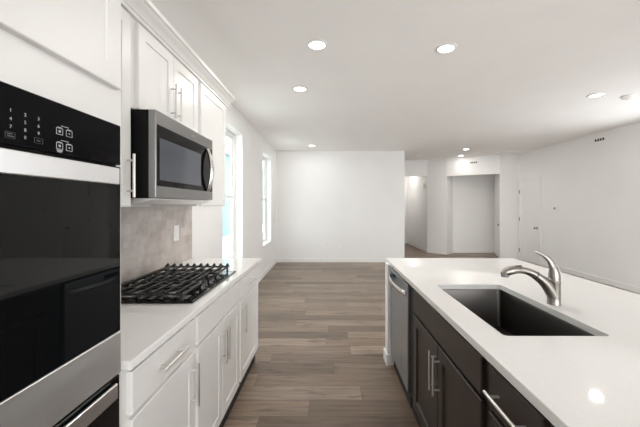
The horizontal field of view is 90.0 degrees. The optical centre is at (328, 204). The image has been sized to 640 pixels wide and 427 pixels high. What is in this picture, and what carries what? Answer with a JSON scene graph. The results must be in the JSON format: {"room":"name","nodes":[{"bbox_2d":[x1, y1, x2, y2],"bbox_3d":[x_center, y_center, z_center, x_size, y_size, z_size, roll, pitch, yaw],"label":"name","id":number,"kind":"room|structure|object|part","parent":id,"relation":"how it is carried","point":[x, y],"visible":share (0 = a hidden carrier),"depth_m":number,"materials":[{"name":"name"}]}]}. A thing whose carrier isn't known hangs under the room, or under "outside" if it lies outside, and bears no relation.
{"room":"kitchen","nodes":[
{"label":"kitchen","id":0,"kind":"room"},
{"bbox_2d":[131,104,276,276],"bbox_3d":[-1.359,0.040,2.260,0.165,2.740,11.220,0,0,0],"label":"wall","id":1,"kind":"structure","parent":0,"point":[251,146],"depth_m":4.92,"materials":[{"name":"paint"}]},
{"bbox_2d":[121,6,135,206],"bbox_3d":[-1.081,-0.446,1.273,0.388,0.912,0.514,0,0,0],"label":"upper cabinet","id":2,"kind":"object","parent":1,"relation":"attached to","point":[126,159],"visible":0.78,"depth_m":1.47,"materials":[{"name":"white paint"}]},
{"bbox_3d":[-0.935,-0.442,1.273,0.020,0.896,0.446,0,0,0],"label":"door","id":3,"kind":"part","parent":2,"relation":"part of","materials":[{"name":"white paint"}]},
{"bbox_3d":[-0.906,-0.135,1.470,0.038,0.200,0.012,0,0,0],"label":"handle","id":4,"kind":"part","parent":2,"relation":"part of","materials":[{"name":"silver metal"}]},
{"bbox_2d":[121,206,191,282],"bbox_3d":[-1.272,0.254,1.996,0.008,0.484,1.959,0,0,0],"label":"backsplash","id":5,"kind":"structure","parent":1,"relation":"attached to","point":[147,243],"depth_m":2.29,"materials":[{"name":"tile"}]},
{"bbox_2d":[173,225,178,240],"bbox_3d":[-1.264,0.234,2.660,0.008,0.128,0.090,0,0,0],"label":"switch plate","id":6,"kind":"object","parent":5,"relation":"attached to","point":[175,228],"visible":1,"depth_m":2.65,"materials":[{"name":"white plastic"}]},
{"bbox_2d":[131,17,197,132],"bbox_3d":[-1.081,-0.684,1.913,0.388,0.436,0.763,0,0,0],"label":"upper cabinet","id":7,"kind":"object","parent":1,"relation":"attached to","point":[160,82],"visible":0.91,"depth_m":1.76,"materials":[{"name":"white paint"}]},
{"bbox_3d":[-0.935,-0.680,1.736,0.020,0.420,0.351,0,0,0],"label":"door","id":8,"kind":"part","parent":7,"relation":"part of","materials":[{"name":"white paint"}]},
{"bbox_2d":[131,109,213,203],"bbox_3d":[-1.028,-0.233,1.919,0.494,0.456,0.757,0,0,0],"label":"microwave","id":9,"kind":"object","parent":7,"relation":"attached to","point":[175,164],"visible":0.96,"depth_m":1.67,"materials":[{"name":"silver metal"}]},
{"bbox_3d":[-1.050,-0.019,1.919,0.412,0.028,0.749,0,0,0],"label":"underside panel","id":10,"kind":"part","parent":9,"relation":"part of","materials":[{"name":"silver metal"}]},
{"bbox_3d":[-0.807,-0.237,2.182,0.051,0.293,0.042,0,0,0],"label":"handle","id":11,"kind":"part","parent":9,"relation":"part of","materials":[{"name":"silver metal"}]},
{"bbox_3d":[-0.906,-0.611,1.880,0.038,0.200,0.012,0,0,0],"label":"handle","id":12,"kind":"part","parent":7,"relation":"part of","materials":[{"name":"silver metal"}]},
{"bbox_2d":[121,0,234,106],"bbox_3d":[-0.924,-0.945,1.988,0.122,0.086,1.945,0,0,0],"label":"trim","id":13,"kind":"structure","parent":7,"relation":"attached to","point":[143,12],"depth_m":1.86,"materials":[{"name":"white paint"}]},
{"bbox_3d":[-0.906,-0.611,1.945,0.038,0.200,0.012,0,0,0],"label":"handle","id":14,"kind":"part","parent":7,"relation":"part of","materials":[{"name":"silver metal"}]},
{"bbox_3d":[-0.935,-0.680,2.090,0.020,0.420,0.352,0,0,0],"label":"door","id":15,"kind":"part","parent":7,"relation":"part of","materials":[{"name":"white paint"}]},
{"bbox_2d":[151,81,225,205],"bbox_3d":[-1.081,-0.446,2.600,0.388,0.912,0.610,0,0,0],"label":"upper cabinet","id":16,"kind":"object","parent":1,"relation":"attached to","point":[211,111],"visible":0.35,"depth_m":2.62,"materials":[{"name":"white paint"}]},
{"bbox_3d":[-0.935,-0.442,2.601,0.020,0.896,0.552,0,0,0],"label":"door","id":17,"kind":"part","parent":16,"relation":"part of","materials":[{"name":"white paint"}]},
{"bbox_2d":[226,129,234,257],"bbox_3d":[-1.346,-0.115,4.305,0.182,1.850,0.890,0,0,0],"label":"window","id":18,"kind":"structure","parent":1,"relation":"in","point":[230,135],"depth_m":4.68,"materials":[{"name":"paint"}]},
{"bbox_3d":[-1.425,-0.545,4.305,0.020,0.900,0.800,0,0,0],"label":"sash","id":19,"kind":"part","parent":18,"relation":"part of","materials":[{"name":"paint"}]},
{"bbox_3d":[-1.402,0.315,4.305,0.022,0.900,0.800,0,0,0],"label":"sash","id":20,"kind":"part","parent":18,"relation":"part of","materials":[{"name":"paint"}]},
{"bbox_2d":[257,259,276,282],"bbox_3d":[-1.270,1.360,5.435,0.014,0.100,4.870,0,0,0],"label":"baseboard","id":21,"kind":"structure","parent":1,"relation":"attached to","point":[268,269],"depth_m":6.52,"materials":[{"name":"paint"}]},
{"bbox_2d":[263,156,271,246],"bbox_3d":[-1.346,-0.115,6.665,0.182,1.850,0.890,0,0,0],"label":"window","id":22,"kind":"structure","parent":1,"relation":"in","point":[265,242],"depth_m":7.06,"materials":[{"name":"paint"}]},
{"bbox_3d":[-1.425,-0.545,6.665,0.020,0.900,0.800,0,0,0],"label":"sash","id":23,"kind":"part","parent":22,"relation":"part of","materials":[{"name":"paint"}]},
{"bbox_3d":[-1.402,0.315,6.665,0.022,0.900,0.800,0,0,0],"label":"sash","id":24,"kind":"part","parent":22,"relation":"part of","materials":[{"name":"paint"}]},
{"bbox_3d":[-1.412,-0.115,6.665,0.050,1.850,0.890,0,0,0],"label":"frame","id":25,"kind":"part","parent":22,"relation":"part of","materials":[{"name":"paint"}]},
{"bbox_3d":[-1.321,0.799,6.665,0.132,0.022,0.890,0,0,0],"label":"sill","id":26,"kind":"part","parent":22,"relation":"part of","materials":[{"name":"paint"}]},
{"bbox_2d":[277,151,404,257],"bbox_3d":[0.214,0.040,7.935,3.312,2.740,0.130,0,0,0],"label":"wall","id":27,"kind":"structure","parent":0,"point":[355,200],"depth_m":7.87,"materials":[{"name":"paint"}]},
{"bbox_2d":[277,258,385,261],"bbox_3d":[0.303,1.360,7.863,3.133,0.100,0.014,0,0,0],"label":"baseboard","id":28,"kind":"structure","parent":27,"relation":"attached to","point":[278,259],"depth_m":7.86,"materials":[{"name":"paint"}]},
{"bbox_2d":[385,262,393,364],"bbox_3d":[0.910,0.968,2.873,0.780,0.884,0.115,0,0,0],"label":"wall","id":29,"kind":"structure","parent":0,"point":[387,266],"depth_m":2.81,"materials":[{"name":"paint"}]},
{"bbox_2d":[383,348,390,365],"bbox_3d":[0.902,1.360,2.873,0.795,0.100,0.145,0,0,0],"label":"baseboard","id":30,"kind":"structure","parent":29,"relation":"attached to","point":[387,357],"depth_m":2.80,"materials":[{"name":"paint"}]},
{"bbox_2d":[150,0,639,159],"bbox_3d":[1.827,-1.380,4.825,6.547,0.100,16.350,0,0,0],"label":"ceiling","id":31,"kind":"structure","parent":0,"point":[520,74],"depth_m":3.12,"materials":[{"name":"paint"}]},
{"bbox_2d":[292,86,307,91],"bbox_3d":[-0.325,-1.325,3.655,0.184,0.009,0.184,0,0,0],"label":"recessed light","id":32,"kind":"object","parent":31,"relation":"in","point":[295,88],"visible":1,"depth_m":3.64,"materials":[{"name":"white plastic"}]},
{"bbox_2d":[295,87,305,90],"bbox_3d":[-0.325,-1.327,3.655,0.128,0.005,0.128,0,0,0],"label":"diffuser","id":33,"kind":"object","parent":32,"relation":"attached to","point":[296,88],"depth_m":3.65,"materials":[{"name":"white plastic"}]},
{"bbox_2d":[306,39,327,49],"bbox_3d":[-0.095,-1.325,2.650,0.184,0.009,0.184,0,0,0],"label":"recessed light","id":34,"kind":"object","parent":31,"relation":"in","point":[314,44],"visible":1,"depth_m":2.64,"materials":[{"name":"white plastic"}]},
{"bbox_2d":[309,42,324,48],"bbox_3d":[-0.095,-1.327,2.650,0.128,0.005,0.128,0,0,0],"label":"diffuser","id":35,"kind":"object","parent":34,"relation":"attached to","point":[312,45],"depth_m":2.66,"materials":[{"name":"white plastic"}]},
{"bbox_2d":[435,43,457,52],"bbox_3d":[0.995,-1.325,2.710,0.184,0.009,0.184,0,0,0],"label":"recessed light","id":36,"kind":"object","parent":31,"relation":"in","point":[445,47],"visible":1,"depth_m":2.69,"materials":[{"name":"white plastic"}]},
{"bbox_2d":[438,45,453,51],"bbox_3d":[0.995,-1.327,2.710,0.128,0.005,0.128,0,0,0],"label":"diffuser","id":37,"kind":"object","parent":36,"relation":"attached to","point":[441,48],"depth_m":2.71,"materials":[{"name":"white plastic"}]},
{"bbox_2d":[494,150,528,154],"bbox_3d":[4.600,-1.319,8.070,0.580,0.022,0.540,0,0,0],"label":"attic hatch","id":38,"kind":"object","parent":31,"relation":"attached to","point":[506,152],"visible":1,"depth_m":8.03,"materials":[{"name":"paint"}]},
{"bbox_3d":[4.600,-1.324,8.070,0.480,0.012,0.440,0,0,0],"label":"hatch panel","id":39,"kind":"part","parent":38,"relation":"part of","materials":[{"name":"paint"}]},
{"bbox_2d":[586,92,605,97],"bbox_3d":[3.235,-1.325,3.870,0.184,0.009,0.184,0,0,0],"label":"recessed light","id":40,"kind":"object","parent":31,"relation":"in","point":[594,95],"visible":1,"depth_m":3.87,"materials":[{"name":"white plastic"}]},
{"bbox_2d":[621,94,635,99],"bbox_3d":[3.660,-1.309,3.910,0.136,0.042,0.136,0,0,0],"label":"smoke detector","id":41,"kind":"object","parent":31,"relation":"attached to","point":[631,96],"visible":1,"depth_m":3.88,"materials":[{"name":"white plastic"}]},
{"bbox_2d":[405,176,406,242],"bbox_3d":[2.200,0.040,11.810,1.600,2.740,0.120,0,0,0],"label":"wall","id":42,"kind":"structure","parent":0,"point":[405,176],"depth_m":11.75,"materials":[{"name":"paint"}]},
{"bbox_2d":[405,160,426,175],"bbox_3d":[2.492,-1.095,9.504,1.989,0.470,0.424,0,0,12],"label":"wall","id":43,"kind":"structure","parent":0,"point":[412,167],"depth_m":9.50,"materials":[{"name":"paint"}]},
{"bbox_2d":[407,158,452,250],"bbox_3d":[3.280,0.040,10.450,0.760,2.740,2.700,0,0,0],"label":"wall","id":44,"kind":"structure","parent":0,"point":[429,208],"depth_m":9.41,"materials":[{"name":"paint"}]},
{"bbox_2d":[407,241,452,254],"bbox_3d":[2.988,1.360,10.373,0.700,0.100,2.679,0,0,-18],"label":"baseboard","id":45,"kind":"structure","parent":44,"relation":"attached to","point":[408,242],"depth_m":9.41,"materials":[{"name":"paint"}]},
{"bbox_2d":[223,243,639,426],"bbox_3d":[1.827,1.460,4.825,6.547,0.100,16.350,0,0,0],"label":"floor","id":46,"kind":"structure","parent":0,"point":[319,361],"depth_m":3.02,"materials":[{"name":"brown wood"}]},
{"bbox_2d":[0,0,120,426],"bbox_3d":[-0.938,0.255,0.602,0.676,2.310,0.824,0,0,0],"label":"tall cabinet","id":47,"kind":"object","parent":46,"relation":"on","point":[65,52],"visible":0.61,"depth_m":0.80,"materials":[{"name":"white paint"}]},
{"bbox_2d":[0,81,120,426],"bbox_3d":[-0.936,0.382,0.603,0.622,1.248,0.757,0,0,0],"label":"double oven","id":48,"kind":"object","parent":47,"relation":"in","point":[60,333],"visible":1,"depth_m":0.75,"materials":[{"name":"black metal"}]},
{"bbox_3d":[-0.665,0.382,0.603,0.026,1.248,0.757,0,0,0],"label":"trim frame","id":49,"kind":"part","parent":48,"relation":"part of","materials":[{"name":"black metal"}]},
{"bbox_3d":[-0.631,-0.086,0.603,0.012,0.049,0.713,0,0,0],"label":"handle","id":50,"kind":"part","parent":48,"relation":"part of","materials":[{"name":"silver metal"}]},
{"bbox_3d":[-0.644,-0.181,0.603,0.015,0.121,0.757,0,0,0],"label":"control panel","id":51,"kind":"part","parent":48,"relation":"part of","materials":[{"name":"black glass"}]},
{"bbox_3d":[-0.646,0.761,0.603,0.012,0.486,0.757,0,0,0],"label":"door","id":52,"kind":"part","parent":48,"relation":"part of","materials":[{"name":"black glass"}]},
{"bbox_3d":[-0.633,0.553,0.600,0.014,0.046,0.707,0,0,0],"label":"handle","id":53,"kind":"part","parent":48,"relation":"part of","materials":[{"name":"silver metal"}]},
{"bbox_3d":[-0.648,-0.618,0.795,0.020,0.525,0.382,0,0,0],"label":"door","id":54,"kind":"part","parent":47,"relation":"part of","materials":[{"name":"white paint"}]},
{"bbox_2d":[121,319,199,426],"bbox_3d":[-0.938,0.969,1.282,0.676,0.883,0.532,0,0,0],"label":"base cabinet","id":55,"kind":"object","parent":46,"relation":"on","point":[159,391],"visible":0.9,"depth_m":1.25,"materials":[{"name":"white paint"}]},
{"bbox_3d":[-0.668,0.918,1.282,0.020,0.783,0.496,0,0,0],"label":"frame","id":56,"kind":"part","parent":55,"relation":"part of","materials":[{"name":"white paint"}]},
{"bbox_3d":[-0.648,0.996,1.286,0.020,0.592,0.488,0,0,0],"label":"door","id":57,"kind":"part","parent":55,"relation":"part of","materials":[{"name":"white paint"}]},
{"bbox_3d":[-0.619,0.615,1.285,0.038,0.012,0.200,0,0,0],"label":"handle","id":58,"kind":"part","parent":55,"relation":"part of","materials":[{"name":"silver metal"}]},
{"bbox_3d":[-0.619,0.840,1.492,0.038,0.200,0.012,0,0,0],"label":"handle","id":59,"kind":"part","parent":55,"relation":"part of","materials":[{"name":"silver metal"}]},
{"bbox_2d":[192,281,238,426],"bbox_3d":[-0.938,0.969,1.931,0.676,0.883,0.763,0,0,0],"label":"base cabinet","id":60,"kind":"object","parent":46,"relation":"on","point":[216,349],"visible":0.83,"depth_m":1.86,"materials":[{"name":"white paint"}]},
{"bbox_2d":[121,258,260,369],"bbox_3d":[-0.951,0.511,2.001,0.650,0.030,1.969,0,0,0],"label":"countertop","id":61,"kind":"structure","parent":60,"relation":"on","point":[144,327],"depth_m":1.42,"materials":[{"name":"white stone"}]},
{"bbox_2d":[121,263,235,303],"bbox_3d":[-0.944,0.462,1.986,0.523,0.068,0.762,0,0,0],"label":"gas cooktop","id":62,"kind":"object","parent":61,"relation":"in","point":[175,285],"visible":0.95,"depth_m":1.85,"materials":[{"name":"black metal"}]},
{"bbox_3d":[-0.735,0.469,1.860,0.042,0.032,0.042,0,0,0],"label":"knob","id":63,"kind":"part","parent":62,"relation":"part of","materials":[{"name":"grey metal"}]},
{"bbox_3d":[-0.735,0.469,1.987,0.042,0.032,0.042,0,0,0],"label":"knob","id":64,"kind":"part","parent":62,"relation":"part of","materials":[{"name":"grey metal"}]},
{"bbox_3d":[-0.648,0.996,1.748,0.020,0.592,0.363,0,0,0],"label":"door","id":65,"kind":"part","parent":60,"relation":"part of","materials":[{"name":"white paint"}]},
{"bbox_3d":[-0.619,0.840,1.904,0.038,0.200,0.012,0,0,0],"label":"handle","id":66,"kind":"part","parent":60,"relation":"part of","materials":[{"name":"silver metal"}]},
{"bbox_3d":[-0.619,0.840,1.957,0.038,0.200,0.012,0,0,0],"label":"handle","id":67,"kind":"part","parent":60,"relation":"part of","materials":[{"name":"silver metal"}]},
{"bbox_3d":[-0.648,0.996,2.114,0.020,0.592,0.363,0,0,0],"label":"door","id":68,"kind":"part","parent":60,"relation":"part of","materials":[{"name":"white paint"}]},
{"bbox_2d":[236,265,257,398],"bbox_3d":[-0.938,0.969,2.619,0.676,0.883,0.612,0,0,0],"label":"base cabinet","id":69,"kind":"object","parent":46,"relation":"on","point":[248,284],"visible":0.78,"depth_m":2.54,"materials":[{"name":"white paint"}]},
{"bbox_3d":[-0.619,0.840,2.365,0.038,0.200,0.012,0,0,0],"label":"handle","id":70,"kind":"part","parent":69,"relation":"part of","materials":[{"name":"silver metal"}]},
{"bbox_3d":[-0.648,0.615,2.619,0.020,0.141,0.577,0,0,0],"label":"drawer","id":71,"kind":"part","parent":69,"relation":"part of","materials":[{"name":"white paint"}]},
{"bbox_3d":[-0.648,0.996,2.619,0.020,0.592,0.577,0,0,0],"label":"door","id":72,"kind":"part","parent":69,"relation":"part of","materials":[{"name":"white paint"}]},
{"bbox_2d":[389,267,411,408],"bbox_3d":[0.822,0.974,2.500,0.656,0.872,0.590,0,0,0],"label":"dishwasher","id":73,"kind":"object","parent":46,"relation":"on","point":[400,288],"visible":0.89,"depth_m":2.39,"materials":[{"name":"silver metal"}]},
{"bbox_3d":[0.521,0.618,2.500,0.053,0.040,0.554,0,0,0],"label":"handle","id":74,"kind":"part","parent":73,"relation":"part of","materials":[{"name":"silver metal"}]},
{"bbox_2d":[411,286,490,426],"bbox_3d":[0.829,0.969,1.659,0.643,0.883,1.088,0,0,0],"label":"base cabinet","id":75,"kind":"object","parent":46,"relation":"on","point":[451,376],"depth_m":1.53,"materials":[{"name":"brown wood"}]},
{"bbox_3d":[0.575,0.969,2.144,0.020,0.883,0.117,0,0,0],"label":"filler panel","id":76,"kind":"part","parent":75,"relation":"part of","materials":[{"name":"brown wood"}]},
{"bbox_3d":[0.555,0.996,1.829,0.020,0.592,0.453,0,0,0],"label":"door","id":77,"kind":"part","parent":75,"relation":"part of","materials":[{"name":"brown wood"}]},
{"bbox_3d":[0.526,0.840,1.627,0.038,0.200,0.012,0,0,0],"label":"handle","id":78,"kind":"part","parent":75,"relation":"part of","materials":[{"name":"silver metal"}]},
{"bbox_3d":[0.526,0.840,1.573,0.038,0.200,0.012,0,0,0],"label":"handle","id":79,"kind":"part","parent":75,"relation":"part of","materials":[{"name":"silver metal"}]},
{"bbox_3d":[0.555,0.996,1.371,0.020,0.592,0.453,0,0,0],"label":"door","id":80,"kind":"part","parent":75,"relation":"part of","materials":[{"name":"brown wood"}]},
{"bbox_3d":[0.575,0.918,1.600,0.020,0.783,0.934,0,0,0],"label":"frame","id":81,"kind":"part","parent":75,"relation":"part of","materials":[{"name":"brown wood"}]},
{"bbox_2d":[386,258,639,426],"bbox_3d":[1.129,0.511,1.667,1.185,0.030,2.655,0,0,0],"label":"countertop","id":82,"kind":"structure","parent":75,"relation":"on","point":[573,381],"depth_m":1.18,"materials":[{"name":"white stone"}]},
{"bbox_2d":[442,289,594,335],"bbox_3d":[0.871,0.648,1.607,0.440,0.242,0.821,0,0,0],"label":"sink","id":83,"kind":"object","parent":82,"relation":"in","point":[506,313],"visible":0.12,"depth_m":1.87,"materials":[{"name":"grey metal"}]},
{"bbox_2d":[500,250,561,305],"bbox_3d":[1.013,0.361,1.603,0.298,0.270,0.064,0,0,0],"label":"kitchen faucet","id":84,"kind":"object","parent":82,"relation":"on","point":[551,285],"visible":1,"depth_m":1.58,"materials":[{"name":"silver metal"}]},
{"bbox_3d":[1.091,0.405,1.603,0.131,0.140,0.060,0,0,0],"label":"spout","id":85,"kind":"part","parent":84,"relation":"part of","materials":[{"name":"silver metal"}]},
{"bbox_3d":[1.095,0.297,1.603,0.134,0.143,0.054,0,0,0],"label":"lever","id":86,"kind":"part","parent":84,"relation":"part of","materials":[{"name":"silver metal"}]},
{"bbox_2d":[483,365,554,426],"bbox_3d":[0.829,0.969,0.952,0.643,0.883,0.324,0,0,0],"label":"base cabinet","id":87,"kind":"object","parent":46,"relation":"on","point":[509,407],"visible":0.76,"depth_m":0.96,"materials":[{"name":"brown wood"}]},
{"bbox_3d":[0.555,0.843,0.953,0.020,0.285,0.275,0,0,0],"label":"drawer","id":88,"kind":"part","parent":87,"relation":"part of","materials":[{"name":"brown wood"}]},
{"bbox_3d":[0.526,0.615,0.953,0.038,0.012,0.200,0,0,0],"label":"handle","id":89,"kind":"part","parent":87,"relation":"part of","materials":[{"name":"silver metal"}]},
{"bbox_2d":[453,174,493,249],"bbox_3d":[4.305,0.040,9.490,1.290,2.740,0.120,0,0,0],"label":"wall","id":90,"kind":"structure","parent":0,"point":[473,195],"depth_m":9.43,"materials":[{"name":"paint"}]},
{"bbox_2d":[453,250,493,252],"bbox_3d":[4.270,1.365,9.423,1.200,0.090,0.014,0,0,0],"label":"baseboard","id":91,"kind":"structure","parent":90,"relation":"attached to","point":[454,251],"depth_m":9.42,"materials":[{"name":"paint"}]},
{"bbox_2d":[447,155,499,175],"bbox_3d":[3.955,-1.075,8.783,1.342,0.510,0.128,0,0,33],"label":"wall recess header","id":92,"kind":"structure","parent":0,"point":[487,164],"depth_m":8.71,"materials":[{"name":"paint"}]},
{"bbox_2d":[494,154,517,258],"bbox_3d":[4.715,0.040,8.895,0.470,2.740,1.070,0,0,0],"label":"wall pier","id":93,"kind":"object","parent":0,"point":[508,176],"visible":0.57,"depth_m":8.36,"materials":[{"name":"paint"}]},
{"bbox_2d":[494,181,499,257],"bbox_3d":[4.667,0.390,8.912,0.052,2.020,1.002,0,0,21],"label":"door","id":94,"kind":"structure","parent":93,"relation":"attached to","point":[496,185],"depth_m":8.72,"materials":[{"name":"paint"}]},
{"bbox_2d":[518,121,639,286],"bbox_3d":[5.010,0.065,3.200,0.120,2.790,13.100,0,0,0],"label":"wall","id":95,"kind":"structure","parent":0,"point":[593,188],"depth_m":6.00,"materials":[{"name":"paint"}]},
{"bbox_2d":[518,176,540,265],"bbox_3d":[4.907,0.367,7.884,0.094,2.085,0.878,0,0,0],"label":"door","id":96,"kind":"structure","parent":95,"relation":"in","point":[529,191],"depth_m":7.88,"materials":[{"name":"paint"}]},
{"bbox_2d":[541,261,639,293],"bbox_3d":[4.943,1.360,6.170,0.014,0.100,2.540,0,0,0],"label":"baseboard","id":97,"kind":"structure","parent":95,"relation":"attached to","point":[628,287],"depth_m":5.83,"materials":[{"name":"paint"}]},
{"bbox_2d":[594,136,605,142],"bbox_3d":[4.944,-1.190,5.835,0.009,0.085,0.260,0,0,0],"label":"air vent","id":98,"kind":"object","parent":95,"relation":"in","point":[600,139],"visible":1,"depth_m":5.81,"materials":[{"name":"white plastic"}]},
{"label":"outside","id":99,"kind":"structure","parent":0,"visible":0},
{"bbox_2d":[223,234,230,257],"bbox_3d":[-8.021,1.910,9.000,11.958,0.100,26.000,0,0,0],"label":"ground","id":100,"kind":"structure","parent":99,"point":[226,239],"depth_m":14.34,"materials":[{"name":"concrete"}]},
{"bbox_2d":[223,148,230,236],"bbox_3d":[-8.650,-1.465,26.500,5.500,6.650,27.600,0,0,0],"label":"house","id":101,"kind":"structure","parent":100,"relation":"on","point":[227,208],"depth_m":19.64,"materials":[{"name":"white"}]}
]}

